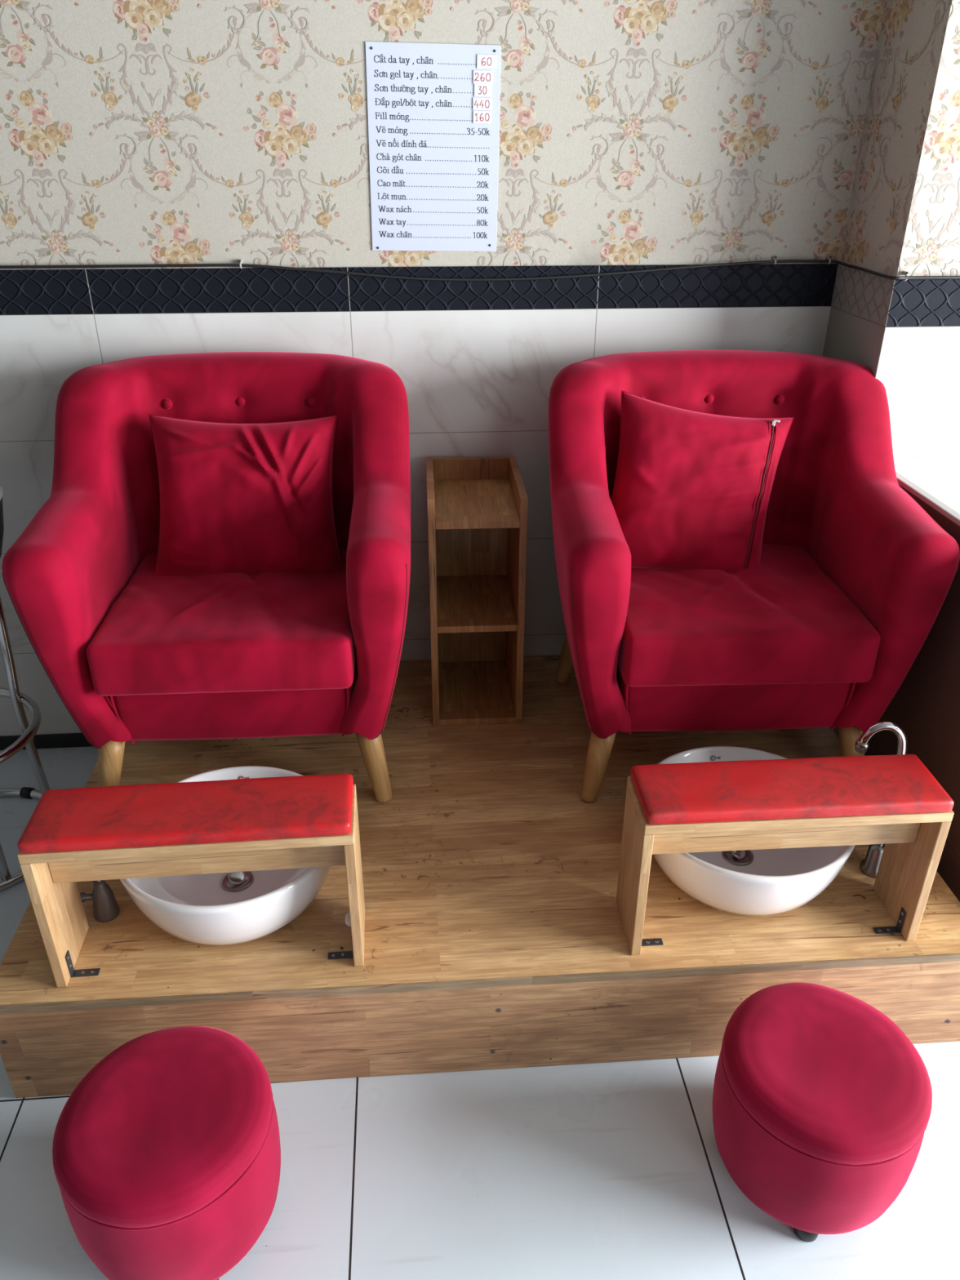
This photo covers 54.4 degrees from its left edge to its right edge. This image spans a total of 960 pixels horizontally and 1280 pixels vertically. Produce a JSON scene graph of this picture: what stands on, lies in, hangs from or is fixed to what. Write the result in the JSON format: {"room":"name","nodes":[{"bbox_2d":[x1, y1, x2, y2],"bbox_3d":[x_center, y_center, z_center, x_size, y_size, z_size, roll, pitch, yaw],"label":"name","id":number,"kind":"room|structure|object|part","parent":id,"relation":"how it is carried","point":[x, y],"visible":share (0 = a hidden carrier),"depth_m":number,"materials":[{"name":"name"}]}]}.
{"room":"salon","nodes":[
{"label":"salon","id":0,"kind":"room"},
{"bbox_2d":[0,0,884,736],"bbox_3d":[0.435,-0.985,2.222,7.500,2.800,0.030,-2,28,-4],"label":"wall","id":1,"kind":"structure","parent":0,"point":[634,135],"depth_m":2.15,"materials":[{"name":"beige paper"}]},
{"bbox_2d":[0,733,92,750],"bbox_3d":[-2.139,0.324,2.683,2.340,0.046,0.026,-2,28,-4],"label":"baseboard","id":2,"kind":"structure","parent":1,"relation":"attached to","point":[65,740],"depth_m":2.73,"materials":[{"name":"black plastic"}]},
{"bbox_2d":[238,259,242,268],"bbox_3d":[-0.557,-0.874,2.171,0.007,0.020,0.017,-2,28,-4],"label":"clip","id":3,"kind":"object","parent":1,"relation":"attached to","point":[239,260],"visible":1,"depth_m":2.17,"materials":[{"name":"grey plastic"}]},
{"bbox_2d":[364,41,501,251],"bbox_3d":[-0.103,-1.097,2.098,0.304,0.422,0.005,-1,28,-5],"label":"list","id":4,"kind":"object","parent":1,"relation":"attached to","point":[433,108],"visible":1,"depth_m":2.09,"materials":[{"name":"white paper"}]},
{"bbox_2d":[0,259,959,281],"bbox_3d":[-0.399,-0.791,2.058,3.000,0.044,0.311,-2,28,-4],"label":"cable","id":5,"kind":"object","parent":1,"relation":"attached to","point":[895,277],"visible":1,"depth_m":2.19,"materials":[{"name":"black plastic"}]},
{"bbox_2d":[772,255,777,264],"bbox_3d":[0.714,-0.920,2.263,0.007,0.020,0.017,-2,28,-4],"label":"clip","id":6,"kind":"object","parent":1,"relation":"attached to","point":[774,257],"visible":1,"depth_m":2.26,"materials":[{"name":"grey plastic"}]},
{"bbox_2d":[826,255,831,264],"bbox_3d":[0.850,-0.925,2.272,0.007,0.020,0.017,-2,28,-4],"label":"clip","id":7,"kind":"object","parent":1,"relation":"attached to","point":[828,257],"visible":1,"depth_m":2.27,"materials":[{"name":"grey plastic"}]},
{"bbox_2d":[0,746,959,1279],"bbox_3d":[0.658,1.601,0.428,7.500,0.050,5.600,-2,28,-4],"label":"floor","id":8,"kind":"structure","parent":0,"point":[607,1171],"depth_m":1.61,"materials":[{"name":"tile"}]},
{"bbox_2d":[0,484,50,891],"bbox_3d":[-1.266,0.121,2.155,0.498,0.914,0.498,-2,28,-4],"label":"bar chair","id":9,"kind":"object","parent":8,"relation":"on","point":[18,699],"visible":0.75,"depth_m":2.29,"materials":[{"name":"silver metal"}]},
{"bbox_3d":[-1.265,-0.201,1.982,0.492,0.170,0.492,-2,28,-4],"label":"bucket seat","id":10,"kind":"part","parent":9,"relation":"part of","materials":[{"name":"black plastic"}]},
{"bbox_3d":[-1.134,0.257,2.066,0.023,0.716,0.045,-23,36,-37],"label":"leg","id":11,"kind":"part","parent":9,"relation":"part of","materials":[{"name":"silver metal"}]},
{"bbox_3d":[-1.159,0.112,2.335,0.023,0.716,0.045,17,33,29],"label":"leg","id":12,"kind":"part","parent":9,"relation":"part of","materials":[{"name":"silver metal"}]},
{"bbox_2d":[52,1026,280,1279],"bbox_3d":[-0.486,0.834,1.494,0.327,0.283,0.327,9,29,15],"label":"round stool","id":13,"kind":"object","parent":8,"relation":"on","point":[166,1152],"visible":1,"depth_m":1.39,"materials":[{"name":"fabric"}]},
{"bbox_2d":[0,654,959,1097],"bbox_3d":[-0.001,0.444,2.255,1.841,0.249,1.190,-2,28,-4],"label":"wooden platform","id":14,"kind":"object","parent":8,"relation":"on","point":[495,938],"visible":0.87,"depth_m":1.78,"materials":[{"name":"brown wood"}]},
{"bbox_2d":[79,880,119,922],"bbox_3d":[-0.738,0.465,1.790,0.068,0.151,0.061,-2,28,-4],"label":"valve","id":15,"kind":"object","parent":14,"relation":"on","point":[105,906],"visible":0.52,"depth_m":1.79,"materials":[{"name":"grey metal"}]},
{"bbox_3d":[-0.756,0.493,1.792,0.030,0.020,0.020,-2,28,-4],"label":"knob","id":16,"kind":"part","parent":15,"relation":"part of","materials":[{"name":"grey metal"}]},
{"bbox_2d":[17,773,364,986],"bbox_3d":[-0.489,0.427,1.667,0.544,0.336,0.148,-2,28,-5],"label":"bench","id":17,"kind":"object","parent":14,"relation":"on","point":[71,836],"visible":1,"depth_m":1.59,"materials":[{"name":"red leather"}]},
{"bbox_3d":[-0.751,0.460,1.658,0.018,0.285,0.143,-2,28,-5],"label":"leg","id":18,"kind":"part","parent":17,"relation":"part of","materials":[{"name":"brown wood"}]},
{"bbox_3d":[-0.227,0.438,1.701,0.018,0.285,0.143,-2,28,-5],"label":"leg","id":19,"kind":"part","parent":17,"relation":"part of","materials":[{"name":"brown wood"}]},
{"bbox_2d":[1,351,410,803],"bbox_3d":[-0.545,-0.147,2.147,0.783,0.891,0.675,-2,28,-3],"label":"armchair","id":20,"kind":"object","parent":14,"relation":"on","point":[131,652],"visible":0.91,"depth_m":2.00,"materials":[{"name":"fabric"}]},
{"bbox_3d":[-0.844,-0.092,2.002,0.166,0.595,0.407,-2,28,-3],"label":"armrest","id":21,"kind":"part","parent":20,"relation":"part of","materials":[{"name":"fabric"}]},
{"bbox_3d":[-0.820,0.293,2.078,0.054,0.179,0.092,17,33,28],"label":"leg","id":22,"kind":"part","parent":20,"relation":"part of","materials":[{"name":"brown wood"}]},
{"bbox_2d":[86,548,356,695],"bbox_3d":[-0.541,-0.069,2.109,0.526,0.141,0.523,-2,28,-3],"label":"seat cushion","id":23,"kind":"object","parent":20,"relation":"on","point":[149,633],"depth_m":1.91,"materials":[{"name":"fabric"}]},
{"bbox_3d":[-0.558,-0.317,2.286,0.782,0.724,0.268,-2,28,-3],"label":"backrest","id":24,"kind":"part","parent":20,"relation":"part of","materials":[{"name":"fabric"}]},
{"bbox_3d":[-0.545,0.035,2.238,0.504,0.158,0.535,-2,28,-3],"label":"seat","id":25,"kind":"part","parent":20,"relation":"part of","materials":[{"name":"fabric"}]},
{"bbox_2d":[148,413,342,576],"bbox_3d":[-0.537,-0.317,2.137,0.447,0.381,0.187,-1,28,-2],"label":"throw pillow","id":26,"kind":"object","parent":20,"relation":"on","point":[246,498],"visible":0.96,"depth_m":2.08,"materials":[{"name":"fabric"}]},
{"bbox_3d":[-0.240,0.277,2.111,0.054,0.179,0.092,-22,35,-35],"label":"leg","id":27,"kind":"part","parent":20,"relation":"part of","materials":[{"name":"brown wood"}]},
{"bbox_3d":[-0.229,-0.110,2.037,0.166,0.595,0.407,-2,28,-3],"label":"armrest","id":28,"kind":"part","parent":20,"relation":"part of","materials":[{"name":"fabric"}]},
{"bbox_2d":[120,765,331,945],"bbox_3d":[-0.485,0.435,1.841,0.425,0.156,0.425,-2,28,-4],"label":"basin","id":29,"kind":"object","parent":14,"relation":"on","point":[233,908],"visible":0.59,"depth_m":1.72,"materials":[{"name":"white ceramic"}]},
{"bbox_2d":[426,456,528,725],"bbox_3d":[-0.015,-0.126,2.404,0.230,0.612,0.318,-2,28,-3],"label":"shelf unit","id":30,"kind":"object","parent":14,"relation":"on","point":[477,507],"visible":1,"depth_m":2.40,"materials":[{"name":"brown wood"}]},
{"bbox_3d":[-0.121,-0.123,2.398,0.018,0.612,0.318,-2,28,-3],"label":"panel","id":31,"kind":"part","parent":30,"relation":"part of","materials":[{"name":"brown wood"}]},
{"bbox_3d":[-0.024,-0.197,2.536,0.195,0.612,0.018,-2,28,-3],"label":"panel","id":32,"kind":"part","parent":30,"relation":"part of","materials":[{"name":"brown wood"}]},
{"bbox_3d":[0.091,-0.129,2.410,0.018,0.612,0.318,-2,28,-3],"label":"panel","id":33,"kind":"part","parent":30,"relation":"part of","materials":[{"name":"brown wood"}]},
{"bbox_2d":[548,350,959,802],"bbox_3d":[0.550,-0.162,2.179,0.783,0.891,0.675,-1,28,-2],"label":"armchair","id":34,"kind":"object","parent":14,"relation":"on","point":[853,576],"visible":0.95,"depth_m":2.03,"materials":[{"name":"fabric"}]},
{"bbox_3d":[0.248,0.043,2.550,0.085,0.178,0.054,18,33,29],"label":"leg","id":35,"kind":"part","parent":34,"relation":"part of","materials":[{"name":"brown wood"}]},
{"bbox_3d":[0.247,-0.110,2.041,0.166,0.595,0.407,-1,28,-2],"label":"armrest","id":36,"kind":"part","parent":34,"relation":"part of","materials":[{"name":"fabric"}]},
{"bbox_3d":[0.268,0.276,2.116,0.054,0.179,0.092,18,33,29],"label":"leg","id":37,"kind":"part","parent":34,"relation":"part of","materials":[{"name":"brown wood"}]},
{"bbox_2d":[611,390,793,572],"bbox_3d":[0.489,-0.337,2.154,0.461,0.448,0.186,0,28,-1],"label":"throw pillow","id":38,"kind":"object","parent":34,"relation":"on","point":[692,489],"visible":0.9,"depth_m":2.10,"materials":[{"name":"fabric"}]},
{"bbox_3d":[0.669,-0.492,2.115,0.018,0.016,0.006,7,10,-6],"label":"zipper pull","id":39,"kind":"part","parent":38,"relation":"part of","materials":[{"name":"silver metal"}]},
{"bbox_3d":[0.542,-0.332,2.318,0.782,0.724,0.268,-1,28,-2],"label":"backrest","id":40,"kind":"part","parent":34,"relation":"part of","materials":[{"name":"fabric"}]},
{"bbox_3d":[0.550,0.020,2.270,0.504,0.158,0.535,-1,28,-2],"label":"seat","id":41,"kind":"part","parent":34,"relation":"part of","materials":[{"name":"fabric"}]},
{"bbox_2d":[617,543,880,686],"bbox_3d":[0.553,-0.084,2.141,0.526,0.141,0.523,-1,28,-2],"label":"seat cushion","id":42,"kind":"object","parent":34,"relation":"on","point":[796,616],"depth_m":1.94,"materials":[{"name":"fabric"}]},
{"bbox_3d":[0.850,0.266,2.136,0.054,0.179,0.092,-21,35,-33],"label":"leg","id":43,"kind":"part","parent":34,"relation":"part of","materials":[{"name":"brown wood"}]},
{"bbox_3d":[0.863,-0.120,2.063,0.166,0.595,0.407,-1,28,-2],"label":"armrest","id":44,"kind":"part","parent":34,"relation":"part of","materials":[{"name":"fabric"}]},
{"bbox_2d":[653,746,855,915],"bbox_3d":[0.534,0.401,1.910,0.425,0.156,0.425,-2,28,-4],"label":"basin","id":45,"kind":"object","parent":14,"relation":"on","point":[763,882],"visible":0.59,"depth_m":1.78,"materials":[{"name":"white ceramic"}]},
{"bbox_2d":[616,754,954,955],"bbox_3d":[0.546,0.396,1.730,0.544,0.336,0.148,-2,28,-4],"label":"bench","id":46,"kind":"object","parent":14,"relation":"on","point":[895,802],"visible":1,"depth_m":1.66,"materials":[{"name":"red leather"}]},
{"bbox_3d":[0.284,0.426,1.726,0.018,0.285,0.143,-2,28,-4],"label":"leg","id":47,"kind":"part","parent":46,"relation":"part of","materials":[{"name":"brown wood"}]},
{"bbox_3d":[0.809,0.410,1.758,0.018,0.285,0.143,-2,28,-4],"label":"leg","id":48,"kind":"part","parent":46,"relation":"part of","materials":[{"name":"brown wood"}]},
{"bbox_2d":[854,721,907,878],"bbox_3d":[0.782,0.318,1.847,0.119,0.363,0.052,-2,28,-4],"label":"gooseneck faucet","id":49,"kind":"object","parent":14,"relation":"on","point":[868,866],"visible":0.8,"depth_m":1.79,"materials":[{"name":"silver metal"}]},
{"bbox_2d":[712,982,932,1242],"bbox_3d":[0.562,0.792,1.577,0.327,0.283,0.327,-17,33,-28],"label":"round stool","id":50,"kind":"object","parent":8,"relation":"on","point":[822,1104],"visible":1,"depth_m":1.47,"materials":[{"name":"fabric"}]},
{"bbox_3d":[0.562,0.688,1.520,0.324,0.046,0.324,-17,33,-28],"label":"seat","id":51,"kind":"part","parent":50,"relation":"part of","materials":[{"name":"fabric"}]},
{"bbox_2d":[832,471,959,902],"bbox_3d":[1.000,0.179,2.072,0.022,0.896,0.817,-2,28,-4],"label":"wall","id":52,"kind":"structure","parent":8,"relation":"on","point":[926,704],"depth_m":2.02,"materials":[{"name":"brown laminate"}]},
{"bbox_2d":[822,0,959,513],"bbox_3d":[1.298,-0.944,2.150,0.827,2.800,0.314,-2,28,-4],"label":"wall pillar","id":53,"kind":"structure","parent":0,"point":[904,213],"depth_m":2.06,"materials":[{"name":"beige paper"}]},
{"bbox_2d":[902,271,908,280],"bbox_3d":[0.920,-0.787,2.019,0.007,0.020,0.017,-2,28,-4],"label":"clip","id":54,"kind":"object","parent":53,"relation":"attached to","point":[904,273],"visible":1,"depth_m":2.01,"materials":[{"name":"grey plastic"}]}
]}

